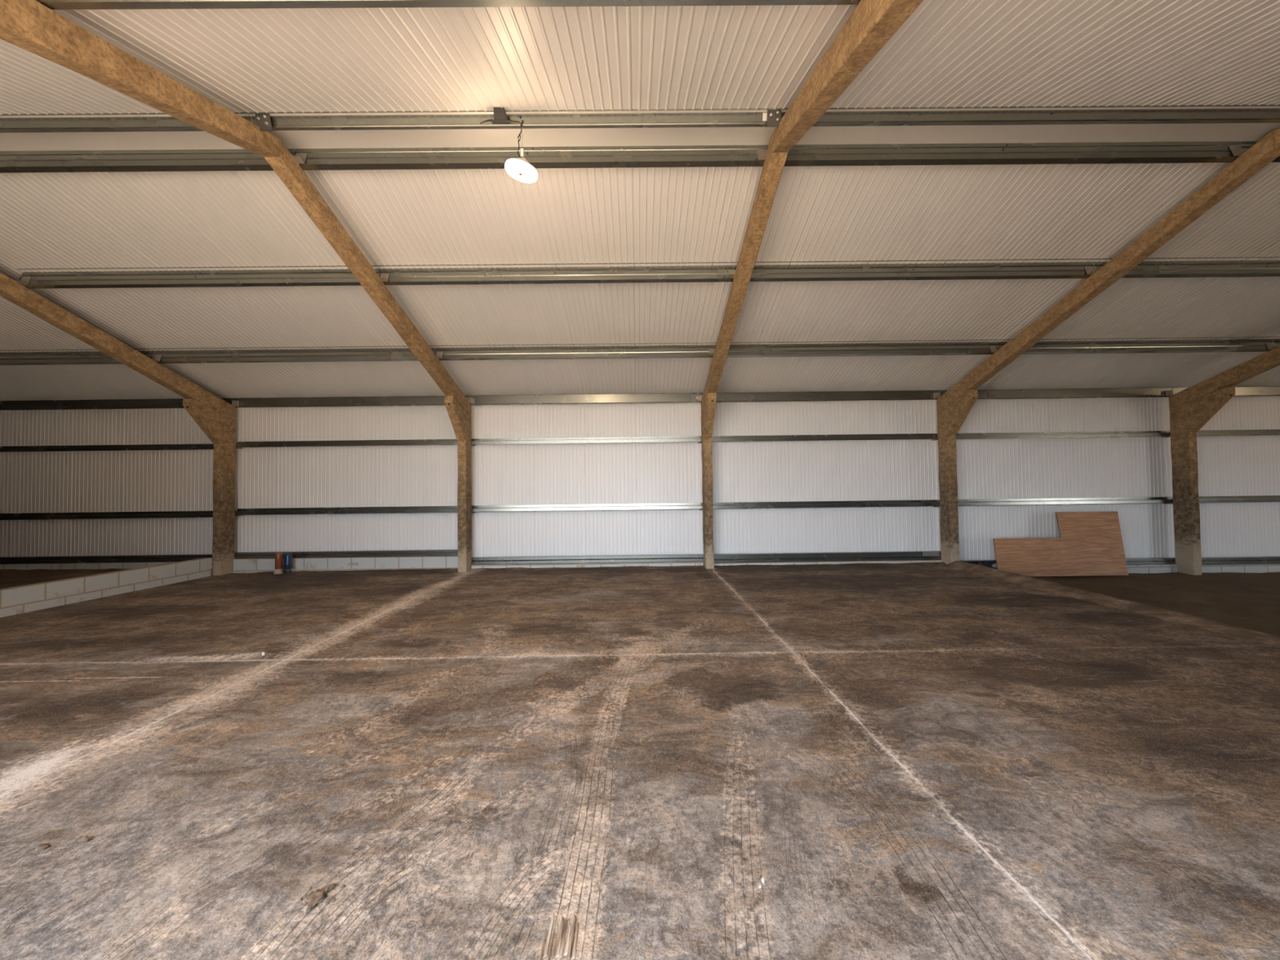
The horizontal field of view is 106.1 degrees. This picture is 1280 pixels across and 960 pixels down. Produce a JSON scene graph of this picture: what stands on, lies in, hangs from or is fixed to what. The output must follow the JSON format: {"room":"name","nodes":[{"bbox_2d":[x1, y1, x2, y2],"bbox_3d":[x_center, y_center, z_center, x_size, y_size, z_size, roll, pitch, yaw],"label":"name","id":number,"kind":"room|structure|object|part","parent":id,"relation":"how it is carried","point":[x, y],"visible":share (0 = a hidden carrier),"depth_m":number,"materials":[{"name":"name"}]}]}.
{"room":"farm building","nodes":[
{"label":"farm building","id":0,"kind":"room"},
{"bbox_2d":[0,568,128,589],"bbox_3d":[-12.388,1.605,4.157,9.040,0.078,10.380,-1,-1,0],"label":"floor","id":1,"kind":"structure","parent":0,"point":[9,578],"depth_m":8.57,"materials":[{"name":"concrete"}]},
{"bbox_2d":[0,561,1279,959],"bbox_3d":[-0.953,1.544,4.223,13.830,0.048,10.370,-1,-1,0],"label":"floor","id":2,"kind":"structure","parent":0,"point":[913,761],"depth_m":2.51,"materials":[{"name":"concrete"}]},
{"bbox_2d":[35,835,93,851],"bbox_3d":[-2.417,1.523,2.017,0.188,0.022,0.042,0,-1,-17],"label":"clod","id":3,"kind":"object","parent":2,"relation":"on","point":[41,846],"visible":1,"depth_m":2.01,"materials":[{"name":"brown soil"}]},
{"bbox_2d":[182,398,235,575],"bbox_3d":[-7.851,0.182,8.783,0.164,3.191,0.938,-1,-1,0],"label":"concrete column","id":4,"kind":"structure","parent":2,"relation":"on","point":[219,428],"depth_m":8.95,"materials":[{"name":"brown"}]},
{"bbox_2d":[0,272,239,421],"bbox_3d":[-7.836,-2.102,6.804,0.222,1.838,5.004,-1,-1,0],"label":"rafter","id":5,"kind":"object","parent":4,"relation":"on","point":[14,291],"visible":0.91,"depth_m":7.05,"materials":[{"name":"brown wood"}]},
{"bbox_2d":[0,348,155,364],"bbox_3d":[-12.398,-1.952,7.761,9.047,0.230,0.080,-1,-1,0],"label":"purlin","id":6,"kind":"object","parent":5,"relation":"attached to","point":[91,357],"visible":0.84,"depth_m":7.77,"materials":[{"name":"metal"}]},
{"bbox_2d":[0,148,293,173],"bbox_3d":[-5.599,-3.083,4.609,4.526,0.230,0.080,-1,-1,0],"label":"purlin","id":7,"kind":"object","parent":5,"relation":"attached to","point":[162,160],"visible":0.62,"depth_m":4.61,"materials":[{"name":"metal"}]},
{"bbox_2d":[17,265,378,288],"bbox_3d":[-5.602,-2.586,6.127,4.526,0.230,0.080,-1,-1,0],"label":"purlin","id":8,"kind":"object","parent":5,"relation":"attached to","point":[263,277],"visible":0.85,"depth_m":6.12,"materials":[{"name":"metal"}]},
{"bbox_2d":[151,345,434,363],"bbox_3d":[-5.606,-2.036,7.804,4.526,0.230,0.080,-1,-1,0],"label":"purlin","id":9,"kind":"object","parent":5,"relation":"attached to","point":[395,353],"visible":0.81,"depth_m":7.80,"materials":[{"name":"metal"}]},
{"bbox_2d":[273,552,282,574],"bbox_3d":[-6.753,1.556,8.994,0.150,0.388,0.150,-1,-1,0],"label":"tube","id":10,"kind":"object","parent":2,"relation":"on","point":[278,556],"visible":1,"depth_m":8.95,"materials":[{"name":"brown plastic"}]},
{"bbox_2d":[282,554,292,573],"bbox_3d":[-6.598,1.569,9.025,0.154,0.360,0.125,-1,-1,0],"label":"canister","id":11,"kind":"object","parent":2,"relation":"on","point":[287,558],"visible":1,"depth_m":8.98,"materials":[{"name":"blue plastic"}]},
{"bbox_3d":[-6.663,1.575,9.004,0.022,0.349,0.041,-1,-1,6],"label":"leg","id":12,"kind":"part","parent":11,"relation":"part of","materials":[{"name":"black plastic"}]},
{"bbox_3d":[-6.533,1.573,9.005,0.022,0.349,0.041,-1,-1,-6],"label":"leg","id":13,"kind":"part","parent":11,"relation":"part of","materials":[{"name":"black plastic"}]},
{"bbox_2d":[298,883,344,911],"bbox_3d":[-1.155,1.501,1.733,0.130,0.022,0.117,-1,-1,0],"label":"clod","id":14,"kind":"object","parent":2,"relation":"on","point":[313,898],"visible":1,"depth_m":1.73,"materials":[{"name":"brown soil"}]},
{"bbox_2d":[444,395,471,572],"bbox_3d":[-3.319,0.128,8.812,0.164,3.191,0.939,-1,-1,0],"label":"concrete column","id":15,"kind":"structure","parent":2,"relation":"on","point":[460,421],"depth_m":8.96,"materials":[{"name":"brown"}]},
{"bbox_2d":[263,138,474,418],"bbox_3d":[-3.304,-2.157,6.832,0.222,1.841,5.003,-1,-1,0],"label":"rafter","id":16,"kind":"object","parent":15,"relation":"on","point":[286,166],"visible":0.9,"depth_m":5.63,"materials":[{"name":"brown wood"}]},
{"bbox_2d":[293,145,768,170],"bbox_3d":[-1.032,-3.140,4.638,4.596,0.230,0.080,-1,-1,0],"label":"purlin","id":17,"kind":"object","parent":16,"relation":"attached to","point":[673,156],"visible":0.58,"depth_m":4.63,"materials":[{"name":"metal"}]},
{"bbox_2d":[377,262,737,284],"bbox_3d":[-1.036,-2.642,6.156,4.596,0.230,0.080,-1,-1,0],"label":"purlin","id":18,"kind":"object","parent":16,"relation":"attached to","point":[689,273],"visible":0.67,"depth_m":6.15,"materials":[{"name":"metal"}]},
{"bbox_2d":[433,342,716,360],"bbox_3d":[-1.040,-2.092,7.833,4.596,0.230,0.080,-1,-1,0],"label":"purlin","id":19,"kind":"object","parent":16,"relation":"attached to","point":[451,353],"visible":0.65,"depth_m":7.83,"materials":[{"name":"metal"}]},
{"bbox_2d":[471,502,702,511],"bbox_3d":[-1.017,0.540,9.348,4.596,0.137,0.137,-1,-1,0],"label":"rail","id":20,"kind":"object","parent":15,"relation":"attached to","point":[699,506],"visible":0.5,"depth_m":9.29,"materials":[{"name":"metal"}]},
{"bbox_2d":[538,912,578,959],"bbox_3d":[-0.259,1.486,1.566,0.112,0.004,0.192,-1,-1,0],"label":"fragment","id":21,"kind":"object","parent":2,"relation":"on","point":[558,947],"visible":1,"depth_m":1.55,"materials":[{"name":"beige wood"}]},
{"bbox_2d":[701,392,716,568],"bbox_3d":[1.282,0.073,8.841,0.164,3.194,0.939,-1,-1,0],"label":"concrete column","id":22,"kind":"structure","parent":2,"relation":"on","point":[708,415],"depth_m":8.98,"materials":[{"name":"brown"}]},
{"bbox_2d":[697,135,787,414],"bbox_3d":[1.235,-2.215,6.862,0.222,1.838,5.004,-1,-1,0],"label":"rafter","id":23,"kind":"object","parent":22,"relation":"on","point":[774,162],"visible":0.91,"depth_m":5.60,"materials":[{"name":"brown wood"}]},
{"bbox_2d":[712,499,939,510],"bbox_3d":[3.580,0.483,9.377,4.587,0.137,0.137,-1,-1,0],"label":"rail","id":24,"kind":"object","parent":22,"relation":"attached to","point":[935,503],"visible":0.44,"depth_m":9.32,"materials":[{"name":"metal"}]},
{"bbox_2d":[0,142,1279,400],"bbox_3d":[3.574,-2.506,7.184,41.100,1.595,5.082,-1,-1,0],"label":"ceiling","id":25,"kind":"structure","parent":0,"point":[1011,211],"depth_m":6.17,"materials":[{"name":"paint"}]},
{"bbox_2d":[0,395,1279,562],"bbox_3d":[3.592,0.161,9.488,41.100,3.783,0.066,-1,-1,0],"label":"wall","id":26,"kind":"structure","parent":0,"point":[1237,465],"depth_m":9.44,"materials":[{"name":"metal"}]},
{"bbox_2d":[0,444,213,452],"bbox_3d":[-12.391,-0.597,9.310,9.047,0.124,0.132,-1,-1,0],"label":"rail","id":27,"kind":"object","parent":26,"relation":"attached to","point":[153,446],"visible":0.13,"depth_m":9.26,"materials":[{"name":"metal"}]},
{"bbox_2d":[0,398,232,410],"bbox_3d":[-12.402,-1.434,9.319,9.047,0.182,0.128,-1,-1,0],"label":"beam","id":28,"kind":"structure","parent":26,"relation":"attached to","point":[172,402],"depth_m":9.27,"materials":[{"name":"metal"}]},
{"bbox_2d":[0,510,236,519],"bbox_3d":[-12.375,0.708,9.278,9.047,0.122,0.132,-1,-1,0],"label":"rail","id":29,"kind":"object","parent":26,"relation":"attached to","point":[96,515],"visible":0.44,"depth_m":9.23,"materials":[{"name":"metal"}]},
{"bbox_2d":[235,506,457,515],"bbox_3d":[-5.583,0.597,9.319,4.526,0.137,0.137,-1,-1,0],"label":"rail","id":30,"kind":"object","parent":26,"relation":"attached to","point":[240,512],"visible":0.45,"depth_m":9.26,"materials":[{"name":"metal"}]},
{"bbox_2d":[235,439,457,448],"bbox_3d":[-5.599,-0.709,9.351,4.526,0.139,0.137,-1,-1,0],"label":"rail","id":31,"kind":"object","parent":26,"relation":"attached to","point":[417,442],"visible":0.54,"depth_m":9.29,"materials":[{"name":"metal"}]},
{"bbox_2d":[232,395,467,407],"bbox_3d":[-5.610,-1.518,9.362,4.526,0.182,0.128,-1,-1,0],"label":"beam","id":32,"kind":"structure","parent":26,"relation":"attached to","point":[390,400],"depth_m":9.30,"materials":[{"name":"metal"}]},
{"bbox_2d":[467,392,702,404],"bbox_3d":[-1.043,-1.575,9.391,4.596,0.182,0.128,-1,-1,0],"label":"beam","id":33,"kind":"structure","parent":26,"relation":"attached to","point":[681,397],"depth_m":9.33,"materials":[{"name":"metal"}]},
{"bbox_2d":[471,435,702,445],"bbox_3d":[-1.033,-0.765,9.380,4.596,0.139,0.137,-1,-1,0],"label":"rail","id":34,"kind":"object","parent":26,"relation":"attached to","point":[693,438],"visible":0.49,"depth_m":9.32,"materials":[{"name":"metal"}]},
{"bbox_2d":[711,433,937,442],"bbox_3d":[3.564,-0.822,9.409,4.587,0.139,0.137,-1,-1,0],"label":"rail","id":35,"kind":"object","parent":26,"relation":"attached to","point":[900,436],"visible":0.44,"depth_m":9.35,"materials":[{"name":"metal"}]},
{"bbox_2d":[716,390,940,402],"bbox_3d":[3.554,-1.632,9.420,4.587,0.182,0.128,-1,-1,0],"label":"beam","id":36,"kind":"structure","parent":26,"relation":"attached to","point":[898,394],"depth_m":9.36,"materials":[{"name":"metal"}]},
{"bbox_2d":[937,431,1170,439],"bbox_3d":[8.137,-0.879,9.438,4.547,0.139,0.137,-1,-1,0],"label":"rail","id":37,"kind":"object","parent":26,"relation":"attached to","point":[1108,433],"visible":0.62,"depth_m":9.38,"materials":[{"name":"metal"}]},
{"bbox_2d":[939,387,1172,399],"bbox_3d":[8.127,-1.688,9.449,4.547,0.182,0.128,-1,-1,0],"label":"beam","id":38,"kind":"structure","parent":26,"relation":"attached to","point":[1116,392],"depth_m":9.39,"materials":[{"name":"metal"}]},
{"bbox_2d":[1166,429,1279,435],"bbox_3d":[17.246,-0.999,9.498,13.661,0.124,0.132,-1,-1,0],"label":"rail","id":39,"kind":"object","parent":26,"relation":"attached to","point":[1246,432],"visible":0.9,"depth_m":9.40,"materials":[{"name":"metal"}]},
{"bbox_2d":[1168,495,1279,502],"bbox_3d":[17.262,0.307,9.467,13.661,0.122,0.132,-1,-1,0],"label":"rail","id":40,"kind":"object","parent":26,"relation":"attached to","point":[1242,498],"visible":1,"depth_m":9.37,"materials":[{"name":"metal"}]},
{"bbox_2d":[1172,386,1279,396],"bbox_3d":[17.236,-1.801,9.507,13.661,0.182,0.128,-1,-1,0],"label":"beam","id":41,"kind":"structure","parent":26,"relation":"attached to","point":[1261,390],"depth_m":9.42,"materials":[{"name":"metal"}]},
{"bbox_2d":[0,0,1279,116],"bbox_3d":[3.610,-2.481,1.553,41.100,1.718,5.183,-1,-1,0],"label":"ceiling","id":42,"kind":"structure","parent":0,"point":[947,53],"depth_m":3.33,"materials":[{"name":"paint"}]},
{"bbox_2d":[0,0,279,156],"bbox_3d":[-3.254,-2.212,1.866,0.262,1.914,4.921,-1,-1,0],"label":"rafter","id":43,"kind":"object","parent":42,"relation":"attached to","point":[29,25],"visible":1,"depth_m":3.01,"materials":[{"name":"brown wood"}]},
{"bbox_2d":[0,111,252,133],"bbox_3d":[-5.595,-3.053,4.121,4.526,0.096,0.135,-1,-1,0],"label":"purlin","id":44,"kind":"object","parent":43,"relation":"on","point":[100,124],"visible":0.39,"depth_m":4.13,"materials":[{"name":"metal"}]},
{"bbox_2d":[35,0,860,9],"bbox_3d":[-1.014,-2.659,2.608,4.596,0.096,0.135,-1,-1,0],"label":"purlin","id":45,"kind":"object","parent":43,"relation":"on","point":[51,4],"visible":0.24,"depth_m":2.64,"materials":[{"name":"metal"}]},
{"bbox_2d":[246,107,788,130],"bbox_3d":[-1.029,-3.109,4.150,4.596,0.096,0.135,-1,-1,0],"label":"purlin","id":46,"kind":"object","parent":43,"relation":"on","point":[532,121],"visible":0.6,"depth_m":4.15,"materials":[{"name":"metal"}]},
{"bbox_2d":[480,106,521,128],"bbox_3d":[-1.181,-3.062,4.065,0.351,0.140,0.074,-1,-1,0],"label":"junction box","id":47,"kind":"object","parent":46,"relation":"attached to","point":[500,113],"visible":1,"depth_m":4.05,"materials":[{"name":"black plastic"}]},
{"bbox_3d":[-1.175,-3.030,4.074,0.156,0.026,0.054,-1,-1,0],"label":"plate","id":48,"kind":"part","parent":47,"relation":"part of","materials":[{"name":"black plastic"}]},
{"bbox_2d":[505,120,537,182],"bbox_3d":[-1.028,-2.856,4.165,0.272,0.478,0.276,-1,-1,0],"label":"hanging lamp","id":49,"kind":"object","parent":46,"relation":"hanging from","point":[519,168],"visible":1,"depth_m":4.13,"materials":[{"name":"white metal"}]},
{"bbox_3d":[-1.030,-2.929,4.153,0.063,0.334,0.024,-1,-2,23],"label":"cord","id":50,"kind":"part","parent":49,"relation":"part of","materials":[{"name":"black rubber"}]},
{"bbox_2d":[0,106,1279,151],"bbox_3d":[3.581,-3.366,4.430,41.100,0.354,0.850,-1,-1,0],"label":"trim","id":51,"kind":"structure","parent":42,"relation":"attached to","point":[1169,132],"depth_m":4.49,"materials":[{"name":"paint"}]},
{"bbox_2d":[766,0,923,152],"bbox_3d":[1.246,-2.269,1.894,0.262,1.911,4.923,-1,-1,0],"label":"rafter","id":52,"kind":"object","parent":42,"relation":"attached to","point":[872,24],"visible":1,"depth_m":2.97,"materials":[{"name":"brown wood"}]},
{"bbox_2d":[1273,128,1279,149],"bbox_3d":[5.839,-2.326,1.923,0.262,1.911,4.923,-1,-1,0],"label":"rafter","id":53,"kind":"object","parent":42,"relation":"attached to","point":[1277,131],"visible":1,"depth_m":4.38,"materials":[{"name":"brown wood"}]},
{"bbox_2d":[812,104,1279,126],"bbox_3d":[3.568,-3.166,4.179,4.587,0.096,0.135,-1,-1,0],"label":"purlin","id":54,"kind":"object","parent":53,"relation":"on","point":[1181,115],"visible":0.65,"depth_m":4.18,"materials":[{"name":"metal"}]},
{"bbox_2d":[1029,572,1279,636],"bbox_3d":[15.079,1.616,4.323,18.230,0.085,10.380,-1,-1,0],"label":"floor","id":55,"kind":"structure","parent":0,"point":[1248,601],"depth_m":7.69,"materials":[{"name":"brown soil"}]},
{"bbox_2d":[977,561,997,568],"bbox_3d":[6.641,1.687,9.164,0.450,0.272,0.123,-1,-1,0],"label":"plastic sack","id":56,"kind":"object","parent":55,"relation":"on","point":[989,564],"visible":0.48,"depth_m":9.13,"materials":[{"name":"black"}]},
{"bbox_2d":[993,511,1128,576],"bbox_3d":[7.893,1.203,9.077,2.430,1.186,0.182,-1,-1,0],"label":"plywood sheet","id":57,"kind":"object","parent":55,"relation":"on","point":[1089,543],"visible":0.9,"depth_m":9.05,"materials":[{"name":"brown wood"}]},
{"bbox_2d":[976,560,1175,564],"bbox_3d":[8.168,1.630,9.360,4.547,0.050,0.111,-1,-1,0],"label":"base rail","id":58,"kind":"object","parent":55,"relation":"on","point":[1158,562],"visible":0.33,"depth_m":9.31,"materials":[{"name":"metal"}]},
{"bbox_2d":[960,557,1175,564],"bbox_3d":[8.167,1.573,9.373,4.547,0.054,0.111,-1,-1,0],"label":"base rail","id":59,"kind":"object","parent":58,"relation":"on","point":[1131,559],"visible":0.37,"depth_m":9.33,"materials":[{"name":"metal"}]},
{"bbox_2d":[942,560,1279,646],"bbox_3d":[5.785,1.627,6.072,0.406,0.390,5.750,-1,-1,0],"label":"kerb","id":60,"kind":"object","parent":55,"relation":"on","point":[1058,588],"visible":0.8,"depth_m":5.83,"materials":[{"name":"concrete"}]},
{"bbox_2d":[1126,564,1177,573],"bbox_3d":[8.170,1.789,9.323,4.387,0.265,0.140,-1,-1,0],"label":"plinth","id":61,"kind":"object","parent":55,"relation":"on","point":[1140,568],"visible":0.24,"depth_m":9.27,"materials":[{"name":"grey concrete"}]},
{"bbox_2d":[1169,386,1235,575],"bbox_3d":[10.429,0.086,8.896,0.164,3.449,0.938,-1,-1,0],"label":"concrete column","id":62,"kind":"structure","parent":55,"relation":"on","point":[1186,420],"depth_m":9.08,"materials":[{"name":"brown"}]},
{"bbox_2d":[938,497,1173,506],"bbox_3d":[8.153,0.427,9.406,4.547,0.137,0.137,-1,-1,0],"label":"rail","id":63,"kind":"object","parent":62,"relation":"attached to","point":[1113,500],"visible":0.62,"depth_m":9.35,"materials":[{"name":"metal"}]},
{"bbox_2d":[1165,342,1279,410],"bbox_3d":[10.380,-2.327,6.918,0.222,1.840,5.003,-1,-1,0],"label":"rafter","id":64,"kind":"object","parent":62,"relation":"on","point":[1268,360],"visible":0.9,"depth_m":8.44,"materials":[{"name":"brown wood"}]},
{"bbox_2d":[996,336,1275,354],"bbox_3d":[8.130,-2.206,7.891,4.547,0.230,0.080,-1,-1,0],"label":"purlin","id":65,"kind":"object","parent":64,"relation":"attached to","point":[1248,344],"visible":0.91,"depth_m":7.88,"materials":[{"name":"metal"}]},
{"bbox_2d":[1093,256,1279,278],"bbox_3d":[8.134,-2.756,6.214,4.547,0.230,0.080,-1,-1,0],"label":"purlin","id":66,"kind":"object","parent":64,"relation":"attached to","point":[1200,268],"visible":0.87,"depth_m":6.20,"materials":[{"name":"metal"}]},
{"bbox_2d":[1240,141,1279,162],"bbox_3d":[8.137,-3.253,4.696,4.547,0.230,0.080,-1,-1,0],"label":"purlin","id":67,"kind":"object","parent":64,"relation":"attached to","point":[1246,144],"visible":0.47,"depth_m":4.69,"materials":[{"name":"metal"}]},
{"bbox_2d":[1271,336,1279,346],"bbox_3d":[17.239,-2.319,7.949,13.661,0.230,0.080,-1,-1,0],"label":"purlin","id":68,"kind":"object","parent":64,"relation":"attached to","point":[1276,341],"visible":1,"depth_m":7.91,"materials":[{"name":"metal"}]},
{"bbox_2d":[1201,564,1279,573],"bbox_3d":[17.280,1.688,9.381,13.501,0.242,0.140,-1,-1,0],"label":"plinth","id":69,"kind":"object","parent":55,"relation":"on","point":[1242,568],"visible":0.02,"depth_m":9.28,"materials":[{"name":"grey concrete"}]},
{"bbox_2d":[1201,560,1279,564],"bbox_3d":[17.277,1.538,9.417,13.661,0.058,0.111,-1,-1,0],"label":"base rail","id":70,"kind":"object","parent":55,"relation":"on","point":[1258,562],"visible":0.88,"depth_m":9.33,"materials":[{"name":"metal"}]},
{"bbox_2d":[1201,555,1279,560],"bbox_3d":[17.277,1.466,9.431,13.661,0.062,0.111,-1,-1,0],"label":"base rail","id":71,"kind":"object","parent":70,"relation":"on","point":[1259,557],"visible":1,"depth_m":9.34,"materials":[{"name":"metal"}]},
{"bbox_3d":[-12.385,1.873,4.141,9.039,0.360,10.360,-1,-1,0],"label":"floor","id":72,"kind":"structure","parent":0,"visible":0},
{"bbox_2d":[0,557,203,564],"bbox_3d":[-12.364,1.581,9.237,9.047,0.062,0.111,-1,-1,0],"label":"base rail","id":73,"kind":"object","parent":72,"relation":"on","point":[135,560],"visible":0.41,"depth_m":9.20,"materials":[{"name":"metal"}]},
{"bbox_2d":[0,554,212,560],"bbox_3d":[-12.365,1.513,9.251,9.047,0.060,0.111,-1,-1,0],"label":"base rail","id":74,"kind":"object","parent":73,"relation":"on","point":[155,556],"visible":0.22,"depth_m":9.21,"materials":[{"name":"metal"}]},
{"bbox_2d":[0,557,212,617],"bbox_3d":[-7.922,1.536,4.016,0.140,0.445,9.700,-1,-1,0],"label":"wall","id":75,"kind":"structure","parent":72,"relation":"on","point":[16,600],"depth_m":6.95,"materials":[{"name":"grey concrete"}]},
{"bbox_2d":[0,561,212,572],"bbox_3d":[-12.362,1.720,9.201,8.887,0.212,0.140,-1,-1,0],"label":"plinth","id":76,"kind":"object","parent":72,"relation":"on","point":[112,565],"visible":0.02,"depth_m":9.14,"materials":[{"name":"grey concrete"}]},
{"bbox_3d":[-0.950,1.746,4.213,13.830,0.330,10.360,-1,-1,0],"label":"floor","id":77,"kind":"structure","parent":0,"visible":0},
{"bbox_2d":[232,555,457,573],"bbox_3d":[-5.569,1.708,9.243,4.366,0.448,0.140,-1,-1,0],"label":"block wall","id":78,"kind":"structure","parent":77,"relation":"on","point":[355,563],"depth_m":9.18,"materials":[{"name":"grey concrete"}]},
{"bbox_2d":[234,552,457,558],"bbox_3d":[-5.572,1.456,9.281,4.526,0.052,0.111,-1,-1,0],"label":"base rail","id":79,"kind":"object","parent":77,"relation":"on","point":[434,553],"visible":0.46,"depth_m":9.23,"materials":[{"name":"metal"}]},
{"bbox_2d":[234,549,457,555],"bbox_3d":[-5.573,1.399,9.294,4.526,0.054,0.111,-1,-1,0],"label":"base rail","id":80,"kind":"object","parent":79,"relation":"on","point":[419,551],"visible":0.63,"depth_m":9.24,"materials":[{"name":"metal"}]},
{"bbox_2d":[471,561,703,568],"bbox_3d":[-1.002,1.718,9.270,4.436,0.235,0.140,-1,-1,0],"label":"plinth","id":81,"kind":"object","parent":77,"relation":"on","point":[667,563],"visible":0.42,"depth_m":9.20,"materials":[{"name":"grey concrete"}]},
{"bbox_2d":[471,557,703,564],"bbox_3d":[-1.004,1.569,9.306,4.596,0.060,0.111,-1,-1,0],"label":"base rail","id":82,"kind":"object","parent":77,"relation":"on","point":[685,559],"visible":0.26,"depth_m":9.25,"materials":[{"name":"metal"}]},
{"bbox_2d":[471,554,703,560],"bbox_3d":[-1.005,1.498,9.320,4.596,0.058,0.111,-1,-1,0],"label":"base rail","id":83,"kind":"object","parent":82,"relation":"on","point":[647,556],"visible":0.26,"depth_m":9.27,"materials":[{"name":"metal"}]},
{"bbox_2d":[714,556,941,562],"bbox_3d":[3.594,1.544,9.334,4.587,0.048,0.111,-1,-1,0],"label":"base rail","id":84,"kind":"object","parent":77,"relation":"on","point":[908,557],"visible":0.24,"depth_m":9.28,"materials":[{"name":"metal"}]},
{"bbox_2d":[714,551,941,559],"bbox_3d":[3.593,1.462,9.346,4.587,0.100,0.115,-1,-1,0],"label":"base rail","id":85,"kind":"object","parent":84,"relation":"on","point":[892,553],"visible":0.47,"depth_m":9.29,"materials":[{"name":"metal"}]},
{"bbox_3d":[5.626,1.432,9.304,0.320,0.082,0.004,-1,-1,0],"label":"lap plate","id":86,"kind":"part","parent":85,"relation":"part of","materials":[{"name":"silver metal"}]},
{"bbox_2d":[714,560,942,565],"bbox_3d":[3.596,1.684,9.299,4.427,0.228,0.140,-1,-1,0],"label":"plinth","id":87,"kind":"object","parent":77,"relation":"on","point":[888,561],"visible":0.24,"depth_m":9.23,"materials":[{"name":"grey concrete"}]},
{"bbox_2d":[937,389,977,564],"bbox_3d":[5.875,0.064,8.869,0.164,3.296,0.938,-1,-1,0],"label":"concrete column","id":88,"kind":"structure","parent":77,"relation":"on","point":[951,418],"depth_m":9.04,"materials":[{"name":"brown"}]},
{"bbox_2d":[933,130,1279,413],"bbox_3d":[5.828,-2.272,6.891,0.222,1.838,5.004,-1,-1,0],"label":"rafter","id":89,"kind":"object","parent":88,"relation":"on","point":[1251,161],"visible":0.94,"depth_m":5.75,"materials":[{"name":"brown wood"}]},
{"bbox_2d":[726,339,999,357],"bbox_3d":[3.557,-2.149,7.862,4.587,0.230,0.080,-1,-1,0],"label":"purlin","id":90,"kind":"object","parent":89,"relation":"attached to","point":[879,348],"visible":0.73,"depth_m":7.86,"materials":[{"name":"metal"}]},
{"bbox_2d":[749,258,1097,281],"bbox_3d":[3.561,-2.699,6.185,4.587,0.230,0.080,-1,-1,0],"label":"purlin","id":91,"kind":"object","parent":89,"relation":"attached to","point":[1028,270],"visible":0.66,"depth_m":6.18,"materials":[{"name":"metal"}]},
{"bbox_2d":[783,141,1243,166],"bbox_3d":[3.565,-3.197,4.667,4.587,0.230,0.080,-1,-1,0],"label":"purlin","id":92,"kind":"object","parent":89,"relation":"attached to","point":[1185,152],"visible":0.61,"depth_m":4.66,"materials":[{"name":"metal"}]}
]}

